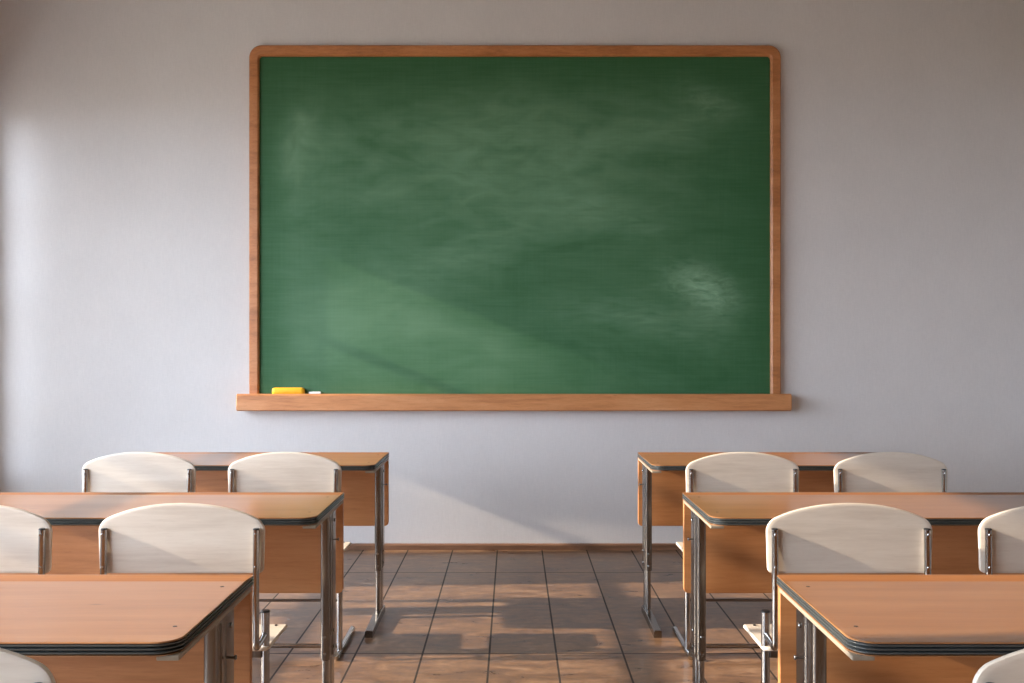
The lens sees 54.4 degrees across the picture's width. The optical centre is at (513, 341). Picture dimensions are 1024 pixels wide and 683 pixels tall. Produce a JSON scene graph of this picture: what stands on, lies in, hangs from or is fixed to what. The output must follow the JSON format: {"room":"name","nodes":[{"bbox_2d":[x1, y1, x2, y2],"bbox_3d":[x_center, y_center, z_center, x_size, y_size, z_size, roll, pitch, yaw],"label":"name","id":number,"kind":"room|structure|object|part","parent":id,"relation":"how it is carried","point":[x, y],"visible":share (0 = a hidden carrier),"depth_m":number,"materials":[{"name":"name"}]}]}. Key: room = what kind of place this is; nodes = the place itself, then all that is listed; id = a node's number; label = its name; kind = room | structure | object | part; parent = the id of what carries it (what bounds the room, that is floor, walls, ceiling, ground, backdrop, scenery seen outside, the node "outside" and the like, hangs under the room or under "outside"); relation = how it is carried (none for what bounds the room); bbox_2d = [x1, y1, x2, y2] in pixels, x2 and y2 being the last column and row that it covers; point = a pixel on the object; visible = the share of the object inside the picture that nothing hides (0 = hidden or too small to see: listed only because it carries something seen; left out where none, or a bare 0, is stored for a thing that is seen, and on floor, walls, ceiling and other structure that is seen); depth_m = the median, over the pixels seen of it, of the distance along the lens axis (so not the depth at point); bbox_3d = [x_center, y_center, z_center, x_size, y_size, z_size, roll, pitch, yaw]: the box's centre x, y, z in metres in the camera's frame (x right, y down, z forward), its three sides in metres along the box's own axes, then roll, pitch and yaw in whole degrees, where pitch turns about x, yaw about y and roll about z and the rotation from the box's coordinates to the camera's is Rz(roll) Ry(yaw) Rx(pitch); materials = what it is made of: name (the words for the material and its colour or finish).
{"room":"classroom","nodes":[
{"label":"classroom","id":0,"kind":"room"},
{"bbox_2d":[0,0,1023,542],"bbox_3d":[0.015,-0.495,6.227,6.870,3.550,0.200,0,0,0],"label":"wall","id":1,"kind":"structure","parent":0,"point":[124,124],"depth_m":6.13,"materials":[{"name":"paint"}]},
{"bbox_2d":[236,45,791,410],"bbox_3d":[0.004,-0.695,6.072,3.362,2.230,0.107,0,0,0],"label":"chalkboard","id":2,"kind":"object","parent":1,"relation":"attached to","point":[432,227],"visible":1,"depth_m":6.10,"materials":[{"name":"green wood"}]},
{"bbox_2d":[272,387,304,393],"bbox_3d":[-1.372,0.302,6.075,0.200,0.043,0.047,0,0,0],"label":"eraser","id":3,"kind":"object","parent":2,"relation":"on","point":[277,390],"visible":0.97,"depth_m":6.05,"materials":[{"name":"fabric"}]},
{"bbox_2d":[236,394,791,410],"bbox_3d":[0.004,0.368,6.072,3.362,0.103,0.107,0,0,0],"label":"chalk tray","id":4,"kind":"object","parent":2,"relation":"on","point":[244,402],"depth_m":6.02,"materials":[{"name":"brown wood"}]},
{"bbox_2d":[347,543,680,549],"bbox_3d":[0.015,1.261,6.119,6.470,0.038,0.016,0,0,0],"label":"baseboard","id":5,"kind":"structure","parent":1,"relation":"attached to","point":[354,546],"depth_m":6.11,"materials":[{"name":"brown wood"}]},
{"bbox_2d":[252,550,777,682],"bbox_3d":[0.015,1.330,1.764,6.870,0.100,9.127,0,0,0],"label":"floor","id":6,"kind":"structure","parent":0,"point":[450,616],"depth_m":4.54,"materials":[{"name":"tile"}]},
{"bbox_2d":[0,505,52,574],"bbox_3d":[-1.477,0.859,2.910,0.451,0.842,0.472,0,0,0],"label":"chair","id":7,"kind":"object","parent":6,"relation":"on","point":[25,536],"visible":0.56,"depth_m":2.69,"materials":[{"name":"white wood"}]},
{"bbox_2d":[0,648,55,682],"bbox_3d":[-0.907,0.859,1.690,0.451,0.842,0.472,0,0,0],"label":"chair","id":8,"kind":"object","parent":6,"relation":"on","point":[15,667],"visible":1,"depth_m":1.48,"materials":[{"name":"white wood"}]},
{"bbox_2d":[0,575,253,682],"bbox_3d":[-1.218,0.909,2.030,1.267,0.743,0.561,0,0,0],"label":"school desk","id":9,"kind":"object","parent":6,"relation":"on","point":[82,628],"visible":1,"depth_m":2.07,"materials":[{"name":"brown wood"}]},
{"bbox_3d":[-0.621,0.569,2.032,0.041,0.009,0.492,0,0,0],"label":"rail","id":10,"kind":"part","parent":9,"relation":"part of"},
{"bbox_3d":[-0.621,0.817,2.103,0.030,0.482,0.130,0,0,0],"label":"leg","id":11,"kind":"part","parent":9,"relation":"part of","materials":[{"name":"metal"}]},
{"bbox_2d":[82,452,195,491],"bbox_3d":[-1.486,0.859,4.160,0.451,0.842,0.472,0,0,0],"label":"chair","id":12,"kind":"object","parent":6,"relation":"on","point":[127,471],"visible":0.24,"depth_m":3.94,"materials":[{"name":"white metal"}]},
{"bbox_2d":[0,492,343,682],"bbox_3d":[-1.222,0.909,3.290,1.267,0.743,0.561,0,0,0],"label":"school desk","id":13,"kind":"object","parent":6,"relation":"on","point":[304,531],"visible":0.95,"depth_m":3.48,"materials":[{"name":"wood"}]},
{"bbox_3d":[-1.222,0.730,3.548,1.233,0.331,0.018,0,0,0],"label":"modesty panel","id":14,"kind":"part","parent":13,"relation":"part of","materials":[{"name":"brown wood"}]},
{"bbox_3d":[-0.625,0.569,3.292,0.041,0.009,0.492,0,0,0],"label":"rail","id":15,"kind":"part","parent":13,"relation":"part of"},
{"bbox_3d":[-0.625,1.153,3.363,0.021,0.215,0.118,0,0,0],"label":"leg","id":16,"kind":"part","parent":13,"relation":"part of","materials":[{"name":"metal"}]},
{"bbox_3d":[-0.625,0.817,3.363,0.030,0.482,0.130,0,0,0],"label":"leg","id":17,"kind":"part","parent":13,"relation":"part of","materials":[{"name":"metal"}]},
{"bbox_2d":[99,503,286,682],"bbox_3d":[-0.899,0.859,2.910,0.451,0.842,0.472,0,0,0],"label":"chair","id":18,"kind":"object","parent":6,"relation":"on","point":[167,537],"visible":0.77,"depth_m":2.69,"materials":[{"name":"white wood"}]},
{"bbox_3d":[-0.899,0.533,2.701,0.451,0.190,0.014,0,0,0],"label":"backrest","id":19,"kind":"part","parent":18,"relation":"part of","materials":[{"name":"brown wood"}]},
{"bbox_3d":[-0.721,0.882,2.921,0.020,0.020,0.227,0,0,0],"label":"seat rail","id":20,"kind":"part","parent":18,"relation":"part of","materials":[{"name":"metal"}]},
{"bbox_3d":[-0.703,1.014,2.820,0.024,0.496,0.024,0,0,0],"label":"leg","id":21,"kind":"part","parent":18,"relation":"part of","materials":[{"name":"silver metal"}]},
{"bbox_3d":[-0.899,0.868,2.924,0.418,0.017,0.248,0,0,0],"label":"seat","id":22,"kind":"part","parent":18,"relation":"part of","materials":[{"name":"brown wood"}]},
{"bbox_2d":[153,452,388,637],"bbox_3d":[-1.222,0.909,4.580,1.267,0.743,0.561,0,0,0],"label":"school desk","id":23,"kind":"object","parent":6,"relation":"on","point":[365,475],"visible":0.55,"depth_m":4.74,"materials":[{"name":"wood"}]},
{"bbox_3d":[-1.222,0.730,4.838,1.233,0.331,0.018,0,0,0],"label":"modesty panel","id":24,"kind":"part","parent":23,"relation":"part of","materials":[{"name":"brown wood"}]},
{"bbox_3d":[-0.625,0.569,4.582,0.041,0.009,0.492,0,0,0],"label":"rail","id":25,"kind":"part","parent":23,"relation":"part of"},
{"bbox_3d":[-0.625,0.817,4.653,0.030,0.482,0.130,0,0,0],"label":"leg","id":26,"kind":"part","parent":23,"relation":"part of","materials":[{"name":"metal"}]},
{"bbox_3d":[-0.625,1.153,4.653,0.021,0.215,0.118,0,0,0],"label":"leg","id":27,"kind":"part","parent":23,"relation":"part of","materials":[{"name":"metal"}]},
{"bbox_2d":[228,452,354,659],"bbox_3d":[-0.907,0.859,4.160,0.451,0.842,0.472,0,0,0],"label":"chair","id":28,"kind":"object","parent":6,"relation":"on","point":[273,471],"visible":0.38,"depth_m":3.94,"materials":[{"name":"beige wood"}]},
{"bbox_3d":[-0.907,0.533,3.951,0.451,0.190,0.014,0,0,0],"label":"backrest","id":29,"kind":"part","parent":28,"relation":"part of","materials":[{"name":"white wood"}]},
{"bbox_3d":[-0.711,1.014,4.070,0.024,0.496,0.024,0,0,0],"label":"leg","id":30,"kind":"part","parent":28,"relation":"part of","materials":[{"name":"silver metal"}]},
{"bbox_3d":[-0.907,0.868,4.174,0.418,0.017,0.248,0,0,0],"label":"seat","id":31,"kind":"part","parent":28,"relation":"part of","materials":[{"name":"white wood"}]},
{"bbox_2d":[672,452,798,659],"bbox_3d":[0.909,0.859,4.160,0.451,0.842,0.472,0,0,0],"label":"chair","id":32,"kind":"object","parent":6,"relation":"on","point":[730,471],"visible":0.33,"depth_m":3.94,"materials":[{"name":"white wood"}]},
{"bbox_3d":[0.909,0.868,4.174,0.418,0.017,0.248,0,0,0],"label":"seat","id":33,"kind":"part","parent":32,"relation":"part of","materials":[{"name":"white wood"}]},
{"bbox_3d":[0.713,1.014,4.070,0.024,0.496,0.024,0,0,0],"label":"leg","id":34,"kind":"part","parent":32,"relation":"part of","materials":[{"name":"silver metal"}]},
{"bbox_3d":[0.909,0.533,3.951,0.451,0.190,0.014,0,0,0],"label":"backrest","id":35,"kind":"part","parent":32,"relation":"part of","materials":[{"name":"white wood"}]},
{"bbox_2d":[637,452,875,637],"bbox_3d":[1.222,0.909,4.580,1.267,0.743,0.561,0,0,0],"label":"school desk","id":36,"kind":"object","parent":6,"relation":"on","point":[661,475],"visible":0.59,"depth_m":4.74,"materials":[{"name":"wood"}]},
{"bbox_3d":[0.625,0.817,4.653,0.030,0.482,0.130,0,0,0],"label":"leg","id":37,"kind":"part","parent":36,"relation":"part of","materials":[{"name":"metal"}]},
{"bbox_3d":[0.625,1.153,4.653,0.021,0.215,0.118,0,0,0],"label":"leg","id":38,"kind":"part","parent":36,"relation":"part of","materials":[{"name":"metal"}]},
{"bbox_3d":[0.625,0.569,4.582,0.041,0.009,0.492,0,0,0],"label":"rail","id":39,"kind":"part","parent":36,"relation":"part of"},
{"bbox_3d":[1.222,0.730,4.838,1.233,0.331,0.018,0,0,0],"label":"modesty panel","id":40,"kind":"part","parent":36,"relation":"part of","materials":[{"name":"brown wood"}]},
{"bbox_2d":[743,503,931,682],"bbox_3d":[0.911,0.859,2.910,0.451,0.842,0.472,0,0,0],"label":"chair","id":41,"kind":"object","parent":6,"relation":"on","point":[834,537],"visible":0.78,"depth_m":2.69,"materials":[{"name":"white wood"}]},
{"bbox_3d":[0.911,0.868,2.924,0.418,0.017,0.248,0,0,0],"label":"seat","id":42,"kind":"part","parent":41,"relation":"part of","materials":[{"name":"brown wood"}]},
{"bbox_3d":[0.715,1.014,2.820,0.024,0.496,0.024,0,0,0],"label":"leg","id":43,"kind":"part","parent":41,"relation":"part of","materials":[{"name":"silver metal"}]},
{"bbox_3d":[0.733,0.882,2.921,0.020,0.020,0.227,0,0,0],"label":"seat rail","id":44,"kind":"part","parent":41,"relation":"part of","materials":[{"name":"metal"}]},
{"bbox_3d":[0.911,0.533,2.701,0.451,0.190,0.014,0,0,0],"label":"backrest","id":45,"kind":"part","parent":41,"relation":"part of","materials":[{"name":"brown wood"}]},
{"bbox_2d":[682,492,1023,682],"bbox_3d":[1.222,0.909,3.290,1.267,0.743,0.561,0,0,0],"label":"school desk","id":46,"kind":"object","parent":6,"relation":"on","point":[724,533],"visible":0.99,"depth_m":3.48,"materials":[{"name":"wood"}]},
{"bbox_3d":[0.625,1.153,3.363,0.021,0.215,0.118,0,0,0],"label":"leg","id":47,"kind":"part","parent":46,"relation":"part of","materials":[{"name":"metal"}]},
{"bbox_3d":[0.625,0.817,3.363,0.030,0.482,0.130,0,0,0],"label":"leg","id":48,"kind":"part","parent":46,"relation":"part of","materials":[{"name":"metal"}]},
{"bbox_3d":[0.625,0.569,3.292,0.041,0.009,0.492,0,0,0],"label":"rail","id":49,"kind":"part","parent":46,"relation":"part of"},
{"bbox_3d":[1.222,0.730,3.548,1.233,0.331,0.018,0,0,0],"label":"modesty panel","id":50,"kind":"part","parent":46,"relation":"part of","materials":[{"name":"brown wood"}]},
{"bbox_2d":[834,452,947,491],"bbox_3d":[1.497,0.859,4.160,0.451,0.842,0.472,0,0,0],"label":"chair","id":51,"kind":"object","parent":6,"relation":"on","point":[878,471],"visible":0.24,"depth_m":3.94,"materials":[{"name":"white metal"}]},
{"bbox_2d":[776,575,1023,682],"bbox_3d":[1.226,0.909,2.030,1.267,0.743,0.561,0,0,0],"label":"school desk","id":52,"kind":"object","parent":6,"relation":"on","point":[832,628],"visible":1,"depth_m":2.08,"materials":[{"name":"wood"}]},
{"bbox_3d":[0.629,0.817,2.103,0.030,0.482,0.130,0,0,0],"label":"leg","id":53,"kind":"part","parent":52,"relation":"part of","materials":[{"name":"metal"}]},
{"bbox_3d":[0.628,0.569,2.032,0.041,0.009,0.492,0,0,0],"label":"rail","id":54,"kind":"part","parent":52,"relation":"part of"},
{"bbox_2d":[972,649,1023,682],"bbox_3d":[0.909,0.859,1.690,0.451,0.842,0.472,0,0,0],"label":"chair","id":55,"kind":"object","parent":6,"relation":"on","point":[1009,668],"visible":1,"depth_m":1.48,"materials":[{"name":"white metal"}]},
{"bbox_2d":[978,506,1023,574],"bbox_3d":[1.487,0.859,2.910,0.451,0.842,0.472,0,0,0],"label":"chair","id":56,"kind":"object","parent":6,"relation":"on","point":[1001,534],"visible":0.56,"depth_m":2.69,"materials":[{"name":"beige wood"}]}
]}

